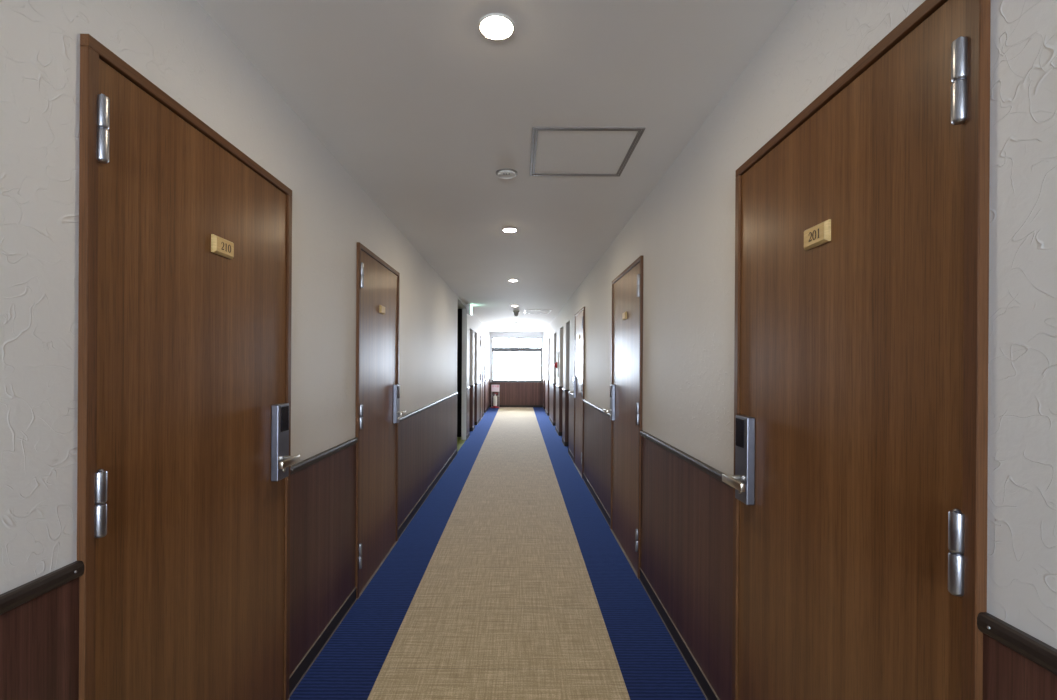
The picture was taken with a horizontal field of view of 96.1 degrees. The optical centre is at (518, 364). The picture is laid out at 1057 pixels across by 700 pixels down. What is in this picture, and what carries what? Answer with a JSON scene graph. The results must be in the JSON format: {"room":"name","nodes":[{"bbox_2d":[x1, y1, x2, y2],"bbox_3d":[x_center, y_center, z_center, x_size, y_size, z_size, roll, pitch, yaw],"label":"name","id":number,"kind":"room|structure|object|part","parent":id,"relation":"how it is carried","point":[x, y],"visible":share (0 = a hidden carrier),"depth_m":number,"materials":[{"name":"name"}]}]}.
{"room":"hotel corridor","nodes":[
{"label":"hotel corridor","id":0,"kind":"room"},
{"bbox_2d":[0,0,489,699],"bbox_3d":[-1.051,0.150,5.300,0.236,2.406,19.800,0,0,0],"label":"wall","id":1,"kind":"structure","parent":0,"point":[176,45],"depth_m":1.27,"materials":[{"name":"paint"}]},
{"bbox_2d":[0,561,83,614],"bbox_3d":[-0.932,0.433,-1.794,0.018,0.032,5.611,0,0,0],"label":"rail","id":2,"kind":"object","parent":1,"relation":"attached to","point":[9,600],"visible":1,"depth_m":0.92,"materials":[{"name":"wood"}]},
{"bbox_2d":[77,34,299,699],"bbox_3d":[-0.923,0.324,1.466,0.154,2.060,0.911,0,0,0],"label":"door","id":3,"kind":"structure","parent":1,"relation":"in","point":[184,458],"depth_m":1.30,"materials":[{"name":"brown wood"}]},
{"bbox_3d":[-0.919,-0.366,1.478,0.013,0.054,0.098,0,0,0],"label":"number plate","id":4,"kind":"part","parent":3,"relation":"part of","materials":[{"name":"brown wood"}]},
{"bbox_3d":[-0.916,0.294,1.824,0.028,0.288,0.086,0,0,0],"label":"lock plate","id":5,"kind":"part","parent":3,"relation":"part of","materials":[{"name":"metal"}]},
{"bbox_3d":[-0.875,0.361,1.773,0.057,0.026,0.138,0,0,0],"label":"lever handle","id":6,"kind":"part","parent":3,"relation":"part of","materials":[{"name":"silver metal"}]},
{"bbox_3d":[-1.006,0.901,5.300,0.136,0.905,19.800,0,0,0],"label":"wainscot panel","id":7,"kind":"part","parent":1,"relation":"part of","materials":[{"name":"brown wood"}]},
{"bbox_2d":[290,437,357,474],"bbox_3d":[-0.932,0.433,2.329,0.018,0.032,0.813,0,0,0],"label":"rail","id":8,"kind":"object","parent":1,"relation":"attached to","point":[307,462],"visible":0.96,"depth_m":2.23,"materials":[{"name":"wood"}]},
{"bbox_2d":[355,242,405,599],"bbox_3d":[-0.923,0.324,3.195,0.154,2.060,0.920,0,0,0],"label":"door","id":9,"kind":"structure","parent":1,"relation":"in","point":[377,412],"depth_m":3.10,"materials":[{"name":"brown wood"}]},
{"bbox_3d":[-0.919,-0.371,3.207,0.013,0.054,0.098,0,0,0],"label":"number plate","id":10,"kind":"part","parent":9,"relation":"part of","materials":[{"name":"brown wood"}]},
{"bbox_3d":[-0.916,0.291,3.557,0.028,0.288,0.086,0,0,0],"label":"lock plate","id":11,"kind":"part","parent":9,"relation":"part of","materials":[{"name":"metal"}]},
{"bbox_3d":[-0.875,0.358,3.506,0.057,0.026,0.138,0,0,0],"label":"lever handle","id":12,"kind":"part","parent":9,"relation":"part of","materials":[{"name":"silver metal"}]},
{"bbox_2d":[289,406,488,697],"bbox_3d":[-1.003,1.315,5.300,0.144,0.076,19.800,0,0,0],"label":"baseboard","id":13,"kind":"structure","parent":1,"relation":"attached to","point":[299,672],"depth_m":2.43,"materials":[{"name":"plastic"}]},
{"bbox_2d":[399,392,457,421],"bbox_3d":[-0.932,0.433,5.447,0.018,0.032,3.585,0,0,0],"label":"rail","id":14,"kind":"object","parent":1,"relation":"attached to","point":[413,413],"visible":0.94,"depth_m":4.64,"materials":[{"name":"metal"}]},
{"bbox_2d":[457,298,466,345],"bbox_3d":[-0.948,0.163,7.909,0.023,2.382,1.362,0,0,0],"label":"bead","id":15,"kind":"object","parent":1,"relation":"attached to","point":[458,298],"visible":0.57,"depth_m":7.23,"materials":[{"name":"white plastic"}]},
{"bbox_2d":[480,336,485,420],"bbox_3d":[-0.923,0.324,11.860,0.154,2.060,0.720,0,0,0],"label":"door","id":16,"kind":"structure","parent":1,"relation":"in","point":[481,337],"depth_m":11.88,"materials":[{"name":"brown wood"}]},
{"bbox_3d":[-0.961,0.324,11.860,0.078,2.060,0.720,0,0,0],"label":"frame","id":17,"kind":"part","parent":16,"relation":"part of","materials":[{"name":"brown wood"}]},
{"bbox_2d":[457,309,461,436],"bbox_3d":[-2.015,0.144,8.940,1.972,2.406,0.080,0,0,0],"label":"wall","id":18,"kind":"structure","parent":0,"point":[459,347],"depth_m":8.90,"materials":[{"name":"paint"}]},
{"bbox_2d":[457,437,465,451],"bbox_3d":[-1.929,1.422,7.660,1.961,0.151,2.480,0,0,0],"label":"floor","id":19,"kind":"structure","parent":0,"point":[460,442],"depth_m":8.27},
{"bbox_2d":[196,0,796,331],"bbox_3d":[-0.068,-1.107,5.300,2.226,0.120,20.000,0,0,0],"label":"ceiling","id":20,"kind":"structure","parent":0,"point":[422,109],"depth_m":1.86,"materials":[{"name":"paint"}]},
{"bbox_2d":[467,304,471,314],"bbox_3d":[-0.866,-0.969,8.350,0.066,0.165,0.300,0,0,0],"label":"exit sign","id":21,"kind":"object","parent":20,"relation":"attached to","point":[469,306],"visible":1,"depth_m":8.20,"materials":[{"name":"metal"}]},
{"bbox_2d":[478,13,514,39],"bbox_3d":[-0.068,-1.041,1.470,0.114,0.010,0.114,0,0,0],"label":"recessed light","id":22,"kind":"object","parent":20,"relation":"in","point":[493,26],"visible":1,"depth_m":1.46,"materials":[{"name":"white plastic"}]},
{"bbox_2d":[496,168,517,178],"bbox_3d":[-0.065,-1.037,2.590,0.120,0.020,0.120,0,0,0],"label":"smoke detector","id":23,"kind":"object","parent":20,"relation":"attached to","point":[505,173],"visible":1,"depth_m":2.56,"materials":[{"name":"plastic"}]},
{"bbox_2d":[503,228,516,231],"bbox_3d":[-0.068,-1.041,3.680,0.114,0.010,0.114,0,0,0],"label":"recessed light","id":24,"kind":"object","parent":20,"relation":"in","point":[504,229],"visible":1,"depth_m":3.66,"materials":[{"name":"white plastic"}]},
{"bbox_3d":[-0.068,-1.041,3.680,0.099,0.009,0.099,0,0,0],"label":"bulb","id":25,"kind":"part","parent":24,"relation":"part of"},
{"bbox_2d":[524,310,550,313],"bbox_3d":[0.364,-1.041,9.310,0.515,0.006,0.580,0,0,0],"label":"ceiling hatch","id":26,"kind":"object","parent":20,"relation":"attached to","point":[525,311],"visible":1,"depth_m":9.28,"materials":[{"name":"white plastic"}]},
{"bbox_3d":[0.364,-1.043,9.310,0.465,0.002,0.530,0,0,0],"label":"hatch panel","id":27,"kind":"part","parent":26,"relation":"part of","materials":[{"name":"paint"}]},
{"bbox_2d":[530,127,644,175],"bbox_3d":[0.309,-1.041,2.350,0.496,0.006,0.530,0,0,0],"label":"ceiling hatch","id":28,"kind":"object","parent":20,"relation":"attached to","point":[555,151],"visible":1,"depth_m":2.30,"materials":[{"name":"matt paint"},{"name":"aluminium"}]},
{"bbox_2d":[489,332,543,404],"bbox_3d":[-0.076,0.157,15.272,2.186,2.406,0.156,0,0,0],"label":"wall","id":29,"kind":"structure","parent":0,"point":[510,393],"depth_m":15.19,"materials":[{"name":"paper"}]},
{"bbox_2d":[489,405,542,406],"bbox_3d":[-0.084,1.323,15.189,1.702,0.074,0.010,0,0,0],"label":"baseboard","id":30,"kind":"structure","parent":29,"relation":"attached to","point":[489,405],"depth_m":15.18,"materials":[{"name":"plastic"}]},
{"bbox_3d":[-0.081,0.961,15.197,1.714,0.797,0.006,0,0,0],"label":"wainscot panel","id":31,"kind":"part","parent":29,"relation":"part of","materials":[{"name":"brown wood"}]},
{"bbox_2d":[492,337,541,382],"bbox_3d":[-0.060,-0.156,15.235,1.613,1.438,0.110,0,0,0],"label":"window","id":32,"kind":"structure","parent":29,"relation":"in","point":[516,349],"depth_m":15.22,"materials":[{"name":"grey metal"}]},
{"bbox_3d":[-0.440,0.037,15.244,0.780,0.950,0.018,0,0,0],"label":"sliding sash","id":33,"kind":"part","parent":32,"relation":"part of","materials":[{"name":"glass"}]},
{"bbox_3d":[0.317,0.042,15.267,0.780,0.950,0.018,0,0,0],"label":"sliding sash","id":34,"kind":"part","parent":32,"relation":"part of","materials":[{"name":"glass"}]},
{"bbox_2d":[543,0,1056,699],"bbox_3d":[0.899,0.163,5.300,0.236,2.406,19.800,0,0,0],"label":"wall","id":35,"kind":"structure","parent":0,"point":[683,231],"depth_m":1.61,"materials":[{"name":"paint"}]},
{"bbox_2d":[554,352,558,376],"bbox_3d":[0.753,-0.005,9.560,0.070,0.500,0.340,0,0,0],"label":"fire alarm","id":36,"kind":"object","parent":35,"relation":"attached to","point":[556,364],"visible":1,"depth_m":9.44,"materials":[{"name":"white plastic"}]},
{"bbox_3d":[0.779,-0.005,9.560,0.018,0.500,0.340,0,0,0],"label":"alarm panel","id":37,"kind":"part","parent":36,"relation":"part of","materials":[{"name":"white plastic"}]},
{"bbox_2d":[569,307,584,478],"bbox_3d":[0.769,0.335,6.130,0.154,2.060,0.900,0,0,0],"label":"door","id":38,"kind":"structure","parent":35,"relation":"in","point":[579,335],"depth_m":6.08,"materials":[{"name":"brown wood"}]},
{"bbox_3d":[0.762,0.304,6.482,0.028,0.288,0.086,0,0,0],"label":"lock plate","id":39,"kind":"part","parent":38,"relation":"part of","materials":[{"name":"metal"}]},
{"bbox_3d":[0.807,0.335,6.130,0.078,2.060,0.900,0,0,0],"label":"frame","id":40,"kind":"part","parent":38,"relation":"part of","materials":[{"name":"brown wood"}]},
{"bbox_2d":[583,400,609,416],"bbox_3d":[0.776,0.431,4.817,0.018,0.032,1.725,0,0,0],"label":"rail","id":41,"kind":"object","parent":35,"relation":"attached to","point":[584,401],"visible":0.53,"depth_m":4.72,"materials":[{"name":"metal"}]},
{"bbox_2d":[604,255,642,578],"bbox_3d":[0.769,0.335,3.486,0.154,2.060,0.937,0,0,0],"label":"door","id":42,"kind":"structure","parent":35,"relation":"in","point":[626,386],"depth_m":3.38,"materials":[{"name":"brown wood"}]},
{"bbox_3d":[0.762,0.304,3.857,0.028,0.288,0.086,0,0,0],"label":"lock plate","id":43,"kind":"part","parent":42,"relation":"part of","materials":[{"name":"metal"}]},
{"bbox_3d":[0.774,-0.357,3.474,0.013,0.054,0.098,0,0,0],"label":"number plate","id":44,"kind":"part","parent":42,"relation":"part of","materials":[{"name":"brown wood"}]},
{"bbox_2d":[543,406,719,699],"bbox_3d":[0.836,1.327,5.300,0.144,0.076,19.800,0,0,0],"label":"baseboard","id":45,"kind":"structure","parent":35,"relation":"attached to","point":[702,681],"depth_m":2.41,"materials":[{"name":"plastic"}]},
{"bbox_2d":[640,430,733,488],"bbox_3d":[0.776,0.431,2.358,0.018,0.032,1.320,0,0,0],"label":"rail","id":46,"kind":"object","parent":35,"relation":"attached to","point":[711,471],"visible":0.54,"depth_m":2.18,"materials":[{"name":"wood"}]},
{"bbox_3d":[0.844,0.906,5.300,0.136,0.918,19.800,0,0,0],"label":"wainscot panel","id":47,"kind":"part","parent":35,"relation":"part of","materials":[{"name":"brown wood"}]},
{"bbox_2d":[722,0,990,699],"bbox_3d":[0.769,0.335,1.248,0.154,2.060,0.901,0,0,0],"label":"door","id":48,"kind":"structure","parent":35,"relation":"in","point":[859,481],"depth_m":1.05,"materials":[{"name":"brown wood"}]},
{"bbox_3d":[0.720,0.384,1.549,0.057,0.026,0.138,0,0,0],"label":"lever handle","id":49,"kind":"part","parent":48,"relation":"part of","materials":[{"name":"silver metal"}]},
{"bbox_3d":[0.762,0.317,1.600,0.028,0.288,0.086,0,0,0],"label":"lock plate","id":50,"kind":"part","parent":48,"relation":"part of","materials":[{"name":"metal"}]},
{"bbox_3d":[0.774,-0.337,1.236,0.013,0.054,0.098,0,0,0],"label":"number plate","id":51,"kind":"part","parent":48,"relation":"part of","materials":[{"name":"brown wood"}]},
{"bbox_2d":[977,612,1056,674],"bbox_3d":[0.776,0.431,-1.901,0.018,0.032,5.397,0,0,0],"label":"rail","id":52,"kind":"object","parent":35,"relation":"attached to","point":[1026,645],"visible":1,"depth_m":0.73,"materials":[{"name":"wood"}]},
{"bbox_3d":[-0.084,1.434,5.300,2.226,0.152,20.000,0,0,0],"label":"floor","id":53,"kind":"structure","parent":0,"visible":0},
{"bbox_2d":[289,407,498,699],"bbox_3d":[-0.780,1.357,5.300,0.334,0.008,19.800,0,0,0],"label":"carpet border","id":54,"kind":"object","parent":53,"relation":"on","point":[348,667],"visible":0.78,"depth_m":2.69,"materials":[{"name":"blue carpet"}]},
{"bbox_2d":[491,385,499,407],"bbox_3d":[-0.741,0.993,15.020,0.270,0.720,0.230,0,0,0],"label":"stand","id":55,"kind":"object","parent":54,"relation":"on","point":[494,388],"visible":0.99,"depth_m":15.08,"materials":[{"name":"white"}]},
{"bbox_2d":[492,394,496,406],"bbox_3d":[-0.745,1.110,15.009,0.137,0.440,0.134,0,0,-45],"label":"fire extinguisher","id":56,"kind":"object","parent":55,"relation":"on","point":[494,398],"visible":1,"depth_m":14.96,"materials":[{"name":"white metal"}]},
{"bbox_2d":[367,407,629,699],"bbox_3d":[-0.080,1.361,5.300,1.066,0.008,19.800,0,0,0],"label":"carpet runner","id":57,"kind":"object","parent":53,"relation":"on","point":[504,606],"visible":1,"depth_m":2.70,"materials":[{"name":"beige carpet"}]},
{"bbox_2d":[533,407,705,699],"bbox_3d":[0.616,1.366,5.300,0.326,0.008,19.800,0,0,0],"label":"carpet border","id":58,"kind":"object","parent":53,"relation":"on","point":[652,667],"visible":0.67,"depth_m":2.71,"materials":[{"name":"blue carpet"}]}
]}

